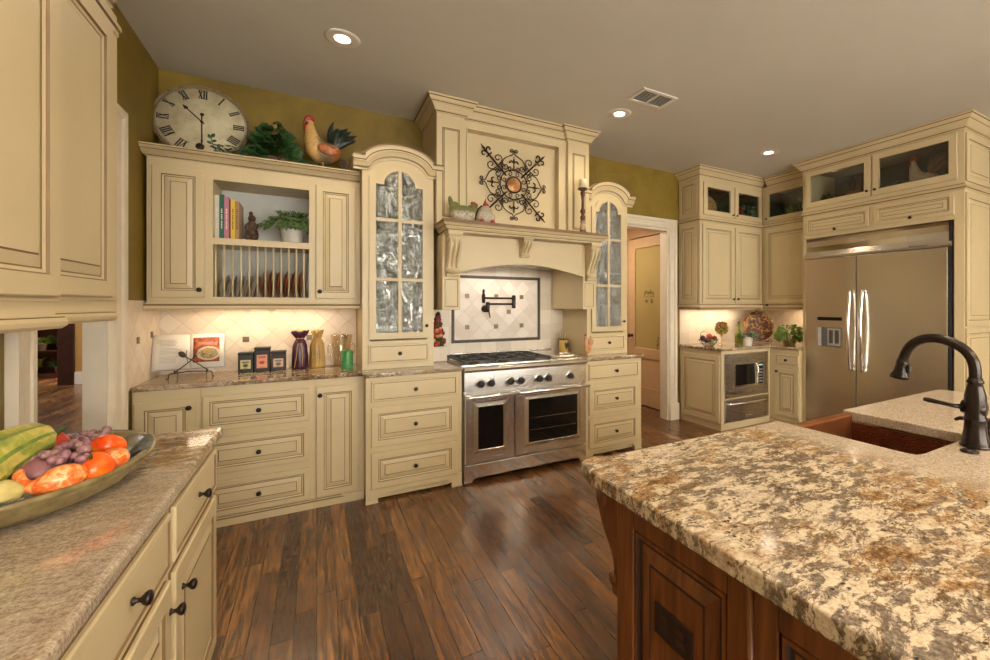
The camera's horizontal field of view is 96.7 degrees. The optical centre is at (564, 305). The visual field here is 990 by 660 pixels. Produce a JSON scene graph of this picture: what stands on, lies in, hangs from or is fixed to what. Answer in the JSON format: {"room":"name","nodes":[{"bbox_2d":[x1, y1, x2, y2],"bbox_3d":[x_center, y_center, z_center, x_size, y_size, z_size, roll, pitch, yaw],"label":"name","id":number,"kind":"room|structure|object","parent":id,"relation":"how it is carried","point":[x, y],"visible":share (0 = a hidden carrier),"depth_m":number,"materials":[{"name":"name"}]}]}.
{"room":"kitchen","nodes":[
{"label":"kitchen","id":0,"kind":"room"},
{"bbox_2d":[75,323,81,371],"bbox_3d":[-7.061,-0.113,3.975,6.270,3.000,12.100,0,0,-30],"label":"wall","id":1,"kind":"structure","parent":0,"point":[78,326],"depth_m":7.74,"materials":[{"name":"paint"}]},
{"bbox_2d":[57,323,74,385],"bbox_3d":[-9.628,0.087,7.173,2.181,2.600,0.164,0,0,-31],"label":"door","id":2,"kind":"structure","parent":1,"relation":"attached to","point":[65,335],"depth_m":7.62,"materials":[{"name":"brown wood"}]},
{"bbox_2d":[0,2,159,430],"bbox_3d":[-1.049,-0.123,-0.138,0.097,3.020,7.400,0,0,-30],"label":"wall","id":3,"kind":"structure","parent":0,"point":[137,72],"depth_m":2.62,"materials":[{"name":"green paint"}]},
{"bbox_2d":[0,0,68,333],"bbox_3d":[-1.249,-0.550,0.736,0.442,1.213,0.756,0,0,-30],"label":"upper cabinet","id":4,"kind":"object","parent":3,"relation":"attached to","point":[30,30],"visible":1,"depth_m":0.96,"materials":[{"name":"beige paint"}]},
{"bbox_2d":[4,103,127,429],"bbox_3d":[-2.186,0.161,1.965,0.034,2.452,1.024,0,0,-30],"label":"trim","id":5,"kind":"structure","parent":3,"relation":"attached to","point":[20,348],"depth_m":2.28,"materials":[{"name":"paint"}]},
{"bbox_2d":[55,0,121,323],"bbox_3d":[-1.548,-0.562,1.200,0.381,1.222,0.534,0,0,-30],"label":"upper cabinet","id":6,"kind":"object","parent":3,"relation":"attached to","point":[90,30],"visible":0.62,"depth_m":1.28,"materials":[{"name":"beige paint"}]},
{"bbox_2d":[82,321,108,430],"bbox_3d":[-2.240,0.237,1.935,0.091,2.300,0.720,0,0,-30],"label":"trim","id":7,"kind":"structure","parent":3,"relation":"attached to","point":[95,335],"depth_m":2.23,"materials":[{"name":"paint"}]},
{"bbox_2d":[128,300,159,390],"bbox_3d":[-2.617,0.227,2.695,0.008,0.520,0.666,0,0,-30],"label":"backsplash","id":8,"kind":"structure","parent":3,"relation":"attached to","point":[141,323],"depth_m":2.66,"materials":[{"name":"tile"}]},
{"bbox_2d":[38,378,769,659],"bbox_3d":[-3.157,1.417,3.841,12.720,0.060,16.600,0,0,-30],"label":"floor","id":9,"kind":"structure","parent":0,"point":[515,564],"depth_m":2.26,"materials":[{"name":"brown wood"}]},
{"bbox_2d":[38,329,56,378],"bbox_3d":[-10.068,0.167,8.533,1.200,2.440,0.400,0,0,-30],"label":"hutch","id":10,"kind":"object","parent":9,"relation":"on","point":[50,353],"visible":0.02,"depth_m":8.60,"materials":[{"name":"brown wood"}]},
{"bbox_2d":[38,336,54,349],"bbox_3d":[-10.114,0.709,8.428,0.355,0.294,0.342,0,0,-30],"label":"potted plant","id":11,"kind":"object","parent":10,"relation":"on","point":[41,346],"visible":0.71,"depth_m":8.41,"materials":[{"name":"green plant"}]},
{"bbox_2d":[59,512,186,659],"bbox_3d":[-1.139,0.950,0.756,0.636,0.874,0.592,0,0,-30],"label":"base cabinet","id":12,"kind":"object","parent":9,"relation":"on","point":[132,621],"visible":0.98,"depth_m":0.92,"materials":[{"name":"beige paint"}]},
{"bbox_2d":[132,388,199,434],"bbox_3d":[-2.503,0.945,2.815,0.308,0.884,0.568,0,0,-30],"label":"base cabinet","id":13,"kind":"object","parent":9,"relation":"on","point":[178,410],"visible":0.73,"depth_m":2.60,"materials":[{"name":"beige paint"}]},
{"bbox_2d":[166,449,215,659],"bbox_3d":[-1.435,0.950,1.275,0.636,0.874,0.592,0,0,-30],"label":"base cabinet","id":14,"kind":"object","parent":9,"relation":"on","point":[192,574],"visible":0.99,"depth_m":1.37,"materials":[{"name":"beige paint"}]},
{"bbox_2d":[200,380,313,527],"bbox_3d":[-2.103,0.945,3.043,0.608,0.884,0.568,0,0,-30],"label":"base cabinet","id":15,"kind":"object","parent":9,"relation":"on","point":[265,448],"visible":0.96,"depth_m":2.83,"materials":[{"name":"beige paint"}]},
{"bbox_2d":[314,376,363,507],"bbox_3d":[-1.703,0.945,3.271,0.311,0.884,0.568,0,0,-30],"label":"base cabinet","id":16,"kind":"object","parent":9,"relation":"on","point":[338,402],"visible":0.99,"depth_m":3.05,"materials":[{"name":"beige paint"}]},
{"bbox_2d":[364,371,461,505],"bbox_3d":[-1.241,0.945,3.463,0.684,0.884,0.692,0,0,-30],"label":"base cabinet","id":17,"kind":"object","parent":9,"relation":"on","point":[413,423],"visible":1,"depth_m":3.18,"materials":[{"name":"beige paint"}]},
{"bbox_2d":[131,361,462,392],"bbox_3d":[-1.777,0.486,3.166,1.914,0.030,0.671,0,0,-30],"label":"countertop","id":18,"kind":"structure","parent":17,"relation":"on","point":[221,378],"depth_m":2.99,"materials":[{"name":"stone"}]},
{"bbox_2d":[166,350,214,379],"bbox_3d":[-2.491,0.378,2.906,0.242,0.185,0.171,0,0,-38],"label":"book stand","id":19,"kind":"object","parent":18,"relation":"on","point":[181,354],"visible":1,"depth_m":2.83,"materials":[{"name":"metal"}]},
{"bbox_2d":[151,333,224,371],"bbox_3d":[-2.539,0.309,2.947,0.380,0.234,0.107,0,0,-38],"label":"open cookbook","id":20,"kind":"object","parent":19,"relation":"on","point":[165,356],"visible":0.98,"depth_m":2.94,"materials":[{"name":"paper"}]},
{"bbox_2d":[193,337,219,362],"bbox_3d":[-2.464,0.299,2.994,0.140,0.173,0.008,0,-20,-38],"label":"food photo","id":21,"kind":"object","parent":20,"relation":"attached to","point":[208,347],"depth_m":2.99},
{"bbox_2d":[237,351,253,372],"bbox_3d":[-2.277,0.400,3.113,0.092,0.140,0.089,0,0,-30],"label":"tin","id":22,"kind":"object","parent":18,"relation":"on","point":[245,359],"visible":0.92,"depth_m":3.08,"materials":[{"name":"black metal"}]},
{"bbox_2d":[254,346,270,371],"bbox_3d":[-2.194,0.384,3.160,0.096,0.172,0.089,0,0,-30],"label":"tin","id":23,"kind":"object","parent":18,"relation":"on","point":[262,355],"visible":1,"depth_m":3.13,"materials":[{"name":"black metal"}]},
{"bbox_2d":[271,350,286,370],"bbox_3d":[-2.109,0.400,3.209,0.094,0.140,0.089,0,0,-30],"label":"tin","id":24,"kind":"object","parent":18,"relation":"on","point":[278,357],"visible":1,"depth_m":3.17,"materials":[{"name":"black metal"}]},
{"bbox_2d":[291,329,309,368],"bbox_3d":[-1.999,0.322,3.288,0.125,0.296,0.109,0,0,-30],"label":"vase","id":25,"kind":"object","parent":18,"relation":"on","point":[299,349],"visible":1,"depth_m":3.26,"materials":[{"name":"purple"}]},
{"bbox_2d":[309,329,324,367],"bbox_3d":[-1.899,0.326,3.342,0.109,0.288,0.106,0,0,-30],"label":"vase","id":26,"kind":"object","parent":18,"relation":"on","point":[317,347],"visible":1,"depth_m":3.32,"materials":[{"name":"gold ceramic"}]},
{"bbox_2d":[341,350,352,368],"bbox_3d":[-1.639,0.399,3.279,0.082,0.142,0.082,0,0,-30],"label":"candle","id":27,"kind":"object","parent":18,"relation":"on","point":[346,355],"visible":1,"depth_m":3.25,"materials":[{"name":"green wax"}]},
{"bbox_2d":[349,143,443,369],"bbox_3d":[-1.358,-0.369,3.485,0.648,1.677,0.536,0,0,-30],"label":"display cabinet","id":28,"kind":"object","parent":18,"relation":"on","point":[394,334],"visible":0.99,"depth_m":3.37,"materials":[{"name":"beige paint"}]},
{"bbox_2d":[376,289,392,303],"bbox_3d":[-1.424,-0.073,3.419,0.106,0.110,0.090,0,0,6],"label":"mug","id":29,"kind":"object","parent":28,"relation":"on","point":[382,295],"visible":1,"depth_m":3.38,"materials":[{"name":"ceramic"}]},
{"bbox_2d":[379,189,411,219],"bbox_3d":[-1.373,-0.812,3.529,0.249,0.268,0.048,0,0,-30],"label":"plate","id":30,"kind":"object","parent":28,"relation":"on","point":[388,201],"visible":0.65,"depth_m":3.51,"materials":[{"name":"ceramic"}]},
{"bbox_2d":[376,217,421,231],"bbox_3d":[-1.385,-0.658,3.531,0.466,0.020,0.407,0,0,-30],"label":"shelf","id":31,"kind":"object","parent":28,"relation":"attached to","point":[381,226],"depth_m":3.59,"materials":[{"name":"glass"}]},
{"bbox_2d":[376,262,421,269],"bbox_3d":[-1.385,-0.323,3.531,0.466,0.020,0.407,0,0,-30],"label":"shelf","id":32,"kind":"object","parent":28,"relation":"attached to","point":[379,265],"depth_m":3.45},
{"bbox_2d":[390,277,416,302],"bbox_3d":[-1.361,-0.132,3.680,0.220,0.220,0.018,0,0,-30],"label":"dinner plate","id":33,"kind":"object","parent":28,"relation":"on","point":[409,289],"visible":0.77,"depth_m":3.69,"materials":[{"name":"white ceramic"}]},
{"bbox_2d":[434,346,446,361],"bbox_3d":[-1.111,0.408,3.775,0.124,0.125,0.220,0,0,-30],"label":"stone block","id":34,"kind":"object","parent":18,"relation":"on","point":[440,353],"visible":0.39,"depth_m":3.68,"materials":[{"name":"stone"}]},
{"bbox_2d":[434,311,445,346],"bbox_3d":[-1.098,0.196,3.745,0.146,0.302,0.149,0,0,-30],"label":"topiary","id":35,"kind":"object","parent":34,"relation":"on","point":[439,332],"visible":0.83,"depth_m":3.71,"materials":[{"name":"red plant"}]},
{"bbox_2d":[447,348,590,483],"bbox_3d":[-0.435,0.902,3.877,1.114,0.971,0.753,0,0,-30],"label":"range","id":36,"kind":"object","parent":9,"relation":"on","point":[525,408],"visible":0.99,"depth_m":3.60,"materials":[{"name":"silver metal"}]},
{"bbox_2d":[447,348,580,366],"bbox_3d":[-0.475,0.457,3.946,1.104,0.050,0.594,0,0,-30],"label":"cooktop","id":37,"kind":"object","parent":36,"relation":"in","point":[469,359],"depth_m":3.82,"materials":[{"name":"silver metal"}]},
{"bbox_2d":[584,358,641,457],"bbox_3d":[0.318,0.945,4.352,0.646,0.884,0.692,0,0,-30],"label":"base cabinet","id":38,"kind":"object","parent":9,"relation":"on","point":[613,397],"visible":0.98,"depth_m":4.07,"materials":[{"name":"beige paint"}]},
{"bbox_2d":[570,352,644,361],"bbox_3d":[0.326,0.486,4.365,0.679,0.030,0.671,0,0,-30],"label":"countertop","id":39,"kind":"structure","parent":38,"relation":"on","point":[601,357],"depth_m":4.14,"materials":[{"name":"stone"}]},
{"bbox_2d":[559,330,568,351],"bbox_3d":[-0.012,0.352,4.402,0.100,0.236,0.101,0,0,-30],"label":"utensil crock","id":40,"kind":"object","parent":39,"relation":"on","point":[563,343],"visible":0.91,"depth_m":4.36,"materials":[{"name":"yellow ceramic"}]},
{"bbox_2d":[563,181,635,354],"bbox_3d":[0.319,-0.369,4.441,0.614,1.677,0.536,0,0,-30],"label":"display cabinet","id":41,"kind":"object","parent":39,"relation":"on","point":[606,324],"visible":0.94,"depth_m":4.33,"materials":[{"name":"beige paint"}]},
{"bbox_2d":[601,239,618,245],"bbox_3d":[0.293,-0.658,4.488,0.432,0.020,0.407,0,0,-30],"label":"shelf","id":42,"kind":"object","parent":41,"relation":"attached to","point":[604,243],"depth_m":4.51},
{"bbox_2d":[680,347,769,430],"bbox_3d":[1.951,0.945,5.274,0.862,0.884,0.708,0,0,-30],"label":"base cabinet","id":43,"kind":"object","parent":9,"relation":"on","point":[702,399],"depth_m":5.04,"materials":[{"name":"beige paint"}]},
{"bbox_2d":[724,351,767,398],"bbox_3d":[2.012,0.789,5.192,0.763,0.491,0.473,0,0,-30],"label":"microwave","id":44,"kind":"object","parent":43,"relation":"in","point":[745,374],"visible":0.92,"depth_m":5.00,"materials":[{"name":"silver metal"}]},
{"bbox_2d":[596,426,954,659],"bbox_3d":[1.683,0.951,0.772,2.270,0.872,2.526,0,0,-30],"label":"kitchen island","id":45,"kind":"object","parent":9,"relation":"on","point":[673,603],"visible":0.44,"depth_m":0.99,"materials":[{"name":"brown wood"}]},
{"bbox_2d":[660,614,683,651],"bbox_3d":[0.248,0.760,1.014,0.001,0.040,0.080,0,0,-30],"label":"socket","id":46,"kind":"object","parent":45,"relation":"attached to","point":[671,631],"depth_m":1.01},
{"bbox_2d":[654,601,692,659],"bbox_3d":[0.251,0.760,1.016,0.004,0.074,0.124,0,0,-30],"label":"outlet plate","id":47,"kind":"object","parent":45,"relation":"attached to","point":[670,628],"depth_m":1.01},
{"bbox_2d":[582,389,989,659],"bbox_3d":[1.708,0.493,0.801,2.398,0.042,2.600,0,0,-30],"label":"island countertop","id":48,"kind":"structure","parent":45,"relation":"on","point":[883,553],"depth_m":0.96,"materials":[{"name":"beige stone"}]},
{"bbox_2d":[792,413,951,454],"bbox_3d":[1.192,0.591,1.681,0.424,0.217,0.443,0,0,-30],"label":"farmhouse sink","id":49,"kind":"object","parent":48,"relation":"in","point":[841,424],"visible":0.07,"depth_m":1.83,"materials":[{"name":"orange metal"}]},
{"bbox_2d":[852,422,951,454],"bbox_3d":[1.202,0.607,1.663,0.424,0.184,0.401,0,0,-30],"label":"basin","id":50,"kind":"object","parent":49,"relation":"in","point":[878,436],"depth_m":1.79,"materials":[{"name":"orange metal"}]},
{"bbox_2d":[889,334,989,450],"bbox_3d":[1.312,0.285,1.544,0.111,0.373,0.291,0,0,-30],"label":"kitchen faucet","id":51,"kind":"object","parent":48,"relation":"on","point":[974,406],"visible":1,"depth_m":1.46,"materials":[{"name":"brown metal"}]},
{"bbox_2d":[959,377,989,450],"bbox_3d":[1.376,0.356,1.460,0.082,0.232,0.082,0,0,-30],"label":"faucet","id":52,"kind":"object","parent":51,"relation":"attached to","point":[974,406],"depth_m":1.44,"materials":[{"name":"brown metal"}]},
{"bbox_2d":[769,348,802,423],"bbox_3d":[2.829,0.945,5.234,0.718,0.884,0.366,0,0,-30],"label":"base cabinet","id":53,"kind":"object","parent":9,"relation":"on","point":[786,366],"visible":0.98,"depth_m":5.04,"materials":[{"name":"beige paint"}]},
{"bbox_2d":[678,340,802,351],"bbox_3d":[2.310,0.486,5.306,1.546,0.030,1.005,0,0,-30],"label":"countertop","id":54,"kind":"structure","parent":53,"relation":"on","point":[728,345],"depth_m":5.18,"materials":[{"name":"stone"}]},
{"bbox_2d":[714,321,728,334],"bbox_3d":[1.885,0.327,5.241,0.165,0.287,0.167,0,0,-13],"label":"topiary","id":55,"kind":"object","parent":54,"relation":"on","point":[721,328],"visible":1,"depth_m":5.20,"materials":[{"name":"green plant"}]},
{"bbox_2d":[736,331,757,345],"bbox_3d":[2.166,0.386,5.146,0.288,0.168,0.235,0,0,-30],"label":"potted succulent","id":56,"kind":"object","parent":54,"relation":"on","point":[748,340],"visible":1,"depth_m":5.11,"materials":[{"name":"green plant"}]},
{"bbox_2d":[743,310,773,342],"bbox_3d":[2.516,0.242,5.667,0.390,0.453,0.173,0,0,8],"label":"serving platter","id":57,"kind":"object","parent":54,"relation":"on","point":[760,323],"visible":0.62,"depth_m":5.67,"materials":[{"name":"brown ceramic"}]},
{"bbox_2d":[773,324,802,345],"bbox_3d":[2.687,0.343,5.217,0.416,0.254,0.348,0,0,-30],"label":"potted plant","id":58,"kind":"object","parent":54,"relation":"on","point":[780,335],"visible":0.99,"depth_m":5.15,"materials":[{"name":"green plant"}]},
{"bbox_2d":[805,221,953,426],"bbox_3d":[3.258,0.322,4.466,0.694,2.130,1.308,0,0,-30],"label":"refrigerator","id":59,"kind":"object","parent":9,"relation":"on","point":[868,294],"visible":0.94,"depth_m":4.28,"materials":[{"name":"silver metal"}]},
{"bbox_2d":[792,109,989,421],"bbox_3d":[3.282,-0.121,4.459,0.680,3.016,1.581,0,0,-30],"label":"refrigerator surround","id":60,"kind":"object","parent":9,"relation":"on","point":[961,195],"visible":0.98,"depth_m":3.94,"materials":[{"name":"beige paint"}]},
{"bbox_2d":[837,171,863,194],"bbox_3d":[3.103,-1.246,4.693,0.151,0.372,0.336,0,0,-30],"label":"rooster figurine","id":61,"kind":"object","parent":60,"relation":"on","point":[848,187],"visible":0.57,"depth_m":4.69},
{"bbox_2d":[908,154,947,181],"bbox_3d":[3.423,-1.252,4.091,0.155,0.383,0.346,0,0,-30],"label":"rooster figurine","id":62,"kind":"object","parent":60,"relation":"on","point":[934,166],"visible":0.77,"depth_m":4.08,"materials":[{"name":"ceramic"}]},
{"bbox_3d":[-0.844,0.950,0.238,0.637,0.874,0.590,0,0,-30],"label":"base cabinet","id":63,"kind":"object","parent":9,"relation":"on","visible":0},
{"bbox_2d":[0,427,222,659],"bbox_3d":[-1.150,0.491,0.753,0.616,0.038,1.847,0,0,-30],"label":"countertop","id":64,"kind":"structure","parent":63,"relation":"on","point":[56,568],"depth_m":0.85,"materials":[{"name":"stone"}]},
{"bbox_2d":[0,430,155,529],"bbox_3d":[-1.365,0.434,1.092,0.503,0.074,0.706,0,0,-30],"label":"fruit bowl","id":65,"kind":"object","parent":64,"relation":"on","point":[140,444],"visible":0.48,"depth_m":1.00,"materials":[{"name":"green ceramic"}]},
{"bbox_2d":[0,479,24,502],"bbox_3d":[-1.198,0.399,0.911,0.079,0.060,0.079,0,0,13],"label":"squash","id":66,"kind":"object","parent":65,"relation":"in","point":[10,490],"visible":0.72,"depth_m":0.92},
{"bbox_2d":[0,423,67,480],"bbox_3d":[-1.261,0.358,0.965,0.119,0.157,0.367,0,0,-13],"label":"squash","id":67,"kind":"object","parent":65,"relation":"in","point":[19,444],"visible":0.9,"depth_m":0.99,"materials":[{"name":"food"}]},
{"bbox_2d":[10,458,67,479],"bbox_3d":[-1.213,0.385,1.006,0.090,0.068,0.080,0,0,-30],"label":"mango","id":68,"kind":"object","parent":65,"relation":"in","point":[34,468],"visible":0.33,"depth_m":0.98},
{"bbox_2d":[11,463,87,494],"bbox_3d":[-1.150,0.388,0.969,0.119,0.058,0.067,0,0,-30],"label":"gourd","id":69,"kind":"object","parent":65,"relation":"on","point":[65,475],"visible":0.93,"depth_m":0.96,"materials":[{"name":"food"}]},
{"bbox_2d":[50,432,70,449],"bbox_3d":[-1.330,0.365,1.112,0.094,0.092,0.090,0,0,-30],"label":"pomegranate","id":70,"kind":"object","parent":65,"relation":"in","point":[62,437],"visible":0.06,"depth_m":1.12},
{"bbox_2d":[30,426,111,465],"bbox_3d":[-1.268,0.361,1.116,0.114,0.057,0.342,0,0,-39],"label":"grape bunch","id":71,"kind":"object","parent":65,"relation":"in","point":[79,444],"visible":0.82,"depth_m":1.05,"materials":[{"name":"food"}]},
{"bbox_2d":[82,451,115,480],"bbox_3d":[-1.131,0.385,1.047,0.074,0.072,0.073,0,0,-30],"label":"tomato","id":72,"kind":"object","parent":65,"relation":"in","point":[99,463],"visible":0.68,"depth_m":1.04,"materials":[{"name":"food"}]},
{"bbox_2d":[90,432,126,452],"bbox_3d":[-1.201,0.373,1.145,0.072,0.073,0.075,0,0,-30],"label":"tomato","id":73,"kind":"object","parent":65,"relation":"in","point":[102,443],"visible":0.56,"depth_m":1.12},
{"bbox_2d":[104,447,129,466],"bbox_3d":[-1.147,0.389,1.111,0.056,0.051,0.061,0,0,-30],"label":"tomato","id":74,"kind":"object","parent":65,"relation":"on","point":[121,455],"visible":0.63,"depth_m":1.10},
{"bbox_2d":[159,68,758,417],"bbox_3d":[-0.051,-0.123,4.608,6.363,3.020,0.144,0,0,-30],"label":"wall","id":75,"kind":"structure","parent":0,"point":[533,324],"depth_m":3.81,"materials":[{"name":"green paint"}]},
{"bbox_2d":[138,141,360,309],"bbox_3d":[-2.177,-0.491,3.109,1.277,1.029,0.397,0,0,-30],"label":"upper cabinet","id":76,"kind":"object","parent":75,"relation":"attached to","point":[187,265],"visible":0.99,"depth_m":3.02,"materials":[{"name":"beige paint"}]},
{"bbox_2d":[153,85,249,153],"bbox_3d":[-2.526,-1.277,3.031,0.544,0.539,0.115,0,0,-30],"label":"wall clock","id":77,"kind":"object","parent":76,"relation":"on","point":[185,115],"visible":0.87,"depth_m":3.02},
{"bbox_2d":[215,195,218,237],"bbox_3d":[-2.390,-0.600,3.017,0.022,0.292,0.211,0,0,-30],"label":"cookbook","id":78,"kind":"object","parent":76,"relation":"in","point":[216,196],"visible":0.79,"depth_m":2.93,"materials":[{"name":"paper"}]},
{"bbox_2d":[219,194,225,237],"bbox_3d":[-2.368,-0.604,3.029,0.026,0.300,0.211,0,0,-30],"label":"cookbook","id":79,"kind":"object","parent":76,"relation":"in","point":[221,196],"visible":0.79,"depth_m":2.94,"materials":[{"name":"paper"}]},
{"bbox_2d":[224,196,230,237],"bbox_3d":[-2.345,-0.598,3.042,0.025,0.288,0.211,0,0,-30],"label":"cookbook","id":80,"kind":"object","parent":76,"relation":"in","point":[226,199],"visible":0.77,"depth_m":2.95,"materials":[{"name":"paper"}]},
{"bbox_2d":[231,199,234,238],"bbox_3d":[-2.316,-0.590,3.059,0.022,0.272,0.211,0,0,-30],"label":"cookbook","id":81,"kind":"object","parent":76,"relation":"in","point":[232,201],"visible":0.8,"depth_m":2.97,"materials":[{"name":"paper"}]},
{"bbox_2d":[235,201,242,238],"bbox_3d":[-2.296,-0.585,3.070,0.022,0.262,0.211,0,0,-30],"label":"cookbook","id":82,"kind":"object","parent":76,"relation":"in","point":[238,207],"visible":0.88,"depth_m":2.98,"materials":[{"name":"paper"}]},
{"bbox_2d":[244,211,258,239],"bbox_3d":[-2.217,-0.560,3.081,0.086,0.221,0.090,0,0,-30],"label":"figurine","id":83,"kind":"object","parent":76,"relation":"on","point":[251,233],"visible":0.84,"depth_m":3.06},
{"bbox_2d":[207,121,319,165],"bbox_3d":[-2.096,-1.158,3.080,0.659,0.302,0.272,0,0,-30],"label":"ivy plant","id":84,"kind":"object","parent":76,"relation":"on","point":[259,142],"visible":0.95,"depth_m":3.04,"materials":[{"name":"green plant"}]},
{"bbox_2d":[251,154,294,161],"bbox_3d":[-2.070,-1.030,3.096,0.260,0.045,0.100,0,0,-30],"label":"basket","id":85,"kind":"object","parent":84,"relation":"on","point":[268,156],"depth_m":3.06,"materials":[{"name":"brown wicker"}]},
{"bbox_2d":[259,210,308,242],"bbox_3d":[-2.030,-0.576,3.200,0.351,0.246,0.305,0,0,-30],"label":"potted plant","id":86,"kind":"object","parent":76,"relation":"on","point":[295,232],"visible":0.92,"depth_m":3.14,"materials":[{"name":"green plant"}]},
{"bbox_2d":[302,114,356,166],"bbox_3d":[-1.756,-1.207,3.258,0.360,0.398,0.162,0,0,-30],"label":"rooster figurine","id":87,"kind":"object","parent":76,"relation":"on","point":[318,150],"visible":1,"depth_m":3.19,"materials":[{"name":"ceramic"}]},
{"bbox_2d":[160,309,355,374],"bbox_3d":[-2.255,0.250,3.291,1.228,0.474,0.008,0,0,-30],"label":"backsplash","id":88,"kind":"structure","parent":75,"relation":"attached to","point":[273,328],"depth_m":3.28,"materials":[{"name":"tile"}]},
{"bbox_2d":[481,289,515,317],"bbox_3d":[-0.633,-0.020,4.111,0.360,0.266,0.164,0,0,-30],"label":"pot filler","id":89,"kind":"object","parent":75,"relation":"attached to","point":[485,308],"visible":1,"depth_m":4.09,"materials":[{"name":"brown metal"}]},
{"bbox_2d":[434,267,562,353],"bbox_3d":[-0.647,0.047,4.208,1.445,0.920,0.008,0,0,-30],"label":"backsplash","id":90,"kind":"structure","parent":75,"relation":"attached to","point":[551,320],"depth_m":4.35,"materials":[{"name":"tile"}]},
{"bbox_2d":[413,90,607,309],"bbox_3d":[-0.451,-0.800,3.861,1.572,1.660,0.765,0,0,-30],"label":"range hood","id":91,"kind":"object","parent":75,"relation":"attached to","point":[453,129],"visible":1,"depth_m":3.71,"materials":[{"name":"beige paint"}]},
{"bbox_2d":[448,196,477,220],"bbox_3d":[-0.781,-0.742,3.382,0.249,0.197,0.128,0,0,-30],"label":"figurine","id":92,"kind":"object","parent":91,"relation":"on","point":[457,211],"visible":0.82,"depth_m":3.32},
{"bbox_2d":[475,199,494,222],"bbox_3d":[-0.635,-0.744,3.453,0.166,0.210,0.119,0,0,-30],"label":"figurine","id":93,"kind":"object","parent":91,"relation":"on","point":[485,214],"visible":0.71,"depth_m":3.41,"materials":[{"name":"beige ceramic"}]},
{"bbox_2d":[480,144,545,221],"bbox_3d":[-0.444,-1.060,3.808,0.623,0.623,0.024,0,0,-30],"label":"medallion","id":94,"kind":"object","parent":91,"relation":"attached to","point":[513,184],"visible":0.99,"depth_m":3.81,"materials":[{"name":"black metal"}]},
{"bbox_2d":[434,218,607,244],"bbox_3d":[-0.436,-0.601,3.868,1.465,0.084,0.762,0,0,-30],"label":"mantel shelf","id":95,"kind":"object","parent":91,"relation":"attached to","point":[446,226],"depth_m":3.51,"materials":[{"name":"beige paint"}]},
{"bbox_2d":[578,187,587,231],"bbox_3d":[0.162,-0.853,3.925,0.104,0.418,0.104,0,0,-30],"label":"candlestick","id":96,"kind":"object","parent":91,"relation":"on","point":[582,189],"visible":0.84,"depth_m":3.91,"materials":[{"name":"brown wood"}]},
{"bbox_2d":[627,214,676,419],"bbox_3d":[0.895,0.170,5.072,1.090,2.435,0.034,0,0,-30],"label":"trim","id":97,"kind":"structure","parent":75,"relation":"attached to","point":[637,220],"depth_m":5.30,"materials":[{"name":"paint"}]},
{"bbox_2d":[668,402,678,420],"bbox_3d":[1.330,1.287,5.314,0.145,0.200,0.044,0,0,-30],"label":"trim","id":98,"kind":"structure","parent":75,"relation":"attached to","point":[673,409],"depth_m":5.29,"materials":[{"name":"paint"}]},
{"bbox_2d":[679,310,758,343],"bbox_3d":[2.075,0.257,5.760,1.511,0.460,0.008,0,0,-30],"label":"backsplash","id":99,"kind":"structure","parent":75,"relation":"attached to","point":[691,322],"depth_m":5.61,"materials":[{"name":"tile"}]},
{"bbox_2d":[674,164,764,309],"bbox_3d":[1.972,-0.793,5.467,1.210,1.678,0.411,0,0,-30],"label":"upper cabinet","id":100,"kind":"object","parent":75,"relation":"attached to","point":[720,253],"visible":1,"depth_m":5.30,"materials":[{"name":"beige paint"}]},
{"bbox_2d":[115,0,989,188],"bbox_3d":[1.771,-1.673,1.413,6.563,0.080,7.500,0,0,-30],"label":"ceiling","id":101,"kind":"structure","parent":0,"point":[800,79],"depth_m":2.90,"materials":[{"name":"beige paint"}]},
{"bbox_2d":[324,28,360,47],"bbox_3d":[-1.357,-1.629,2.657,0.200,0.006,0.200,0,0,-30],"label":"recessed light","id":102,"kind":"object","parent":101,"relation":"in","point":[336,36],"visible":1,"depth_m":2.65,"materials":[{"name":"white paint"}]},
{"bbox_2d":[608,108,630,118],"bbox_3d":[0.463,-1.629,3.694,0.200,0.006,0.200,0,0,-30],"label":"recessed light","id":103,"kind":"object","parent":101,"relation":"in","point":[620,113],"visible":1,"depth_m":3.68,"materials":[{"name":"white paint"}]},
{"bbox_2d":[627,87,677,108],"bbox_3d":[0.687,-1.627,3.419,0.340,0.010,0.210,0,0,-30],"label":"ceiling vent","id":104,"kind":"object","parent":101,"relation":"in","point":[645,96],"visible":1,"depth_m":3.42,"materials":[{"name":"metal"}]},
{"bbox_2d":[627,229,659,351],"bbox_3d":[0.370,0.087,5.710,1.900,2.600,1.345,0,0,-30],"label":"wall","id":105,"kind":"structure","parent":0,"point":[632,234],"depth_m":6.38,"materials":[{"name":"beige paint"}]},
{"bbox_2d":[627,234,659,409],"bbox_3d":[1.131,0.212,5.957,0.114,2.330,0.850,0,0,-30],"label":"door","id":106,"kind":"structure","parent":105,"relation":"in","point":[644,253],"depth_m":6.01,"materials":[{"name":"paint"}]},
{"bbox_2d":[759,189,802,342],"bbox_3d":[4.550,-0.123,3.055,0.108,3.020,7.400,0,0,-30],"label":"wall","id":107,"kind":"structure","parent":0,"point":[779,317],"depth_m":5.83,"materials":[{"name":"green paint"}]},
{"bbox_2d":[759,309,802,342],"bbox_3d":[2.986,0.257,5.697,0.008,0.460,1.020,0,0,-30],"label":"backsplash","id":108,"kind":"structure","parent":107,"relation":"attached to","point":[779,317],"depth_m":5.80,"materials":[{"name":"tile"}]},
{"bbox_2d":[763,169,802,309],"bbox_3d":[2.870,-0.793,5.436,0.464,1.678,0.680,0,0,-30],"label":"upper cabinet","id":109,"kind":"object","parent":107,"relation":"attached to","point":[782,234],"visible":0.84,"depth_m":5.43,"materials":[{"name":"beige paint"}]},
{"bbox_2d":[787,199,802,212],"bbox_3d":[2.929,-1.184,5.315,0.358,0.249,0.391,0,0,-17],"label":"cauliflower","id":110,"kind":"object","parent":109,"relation":"in","point":[793,208],"visible":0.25,"depth_m":5.30,"materials":[{"name":"plant"}]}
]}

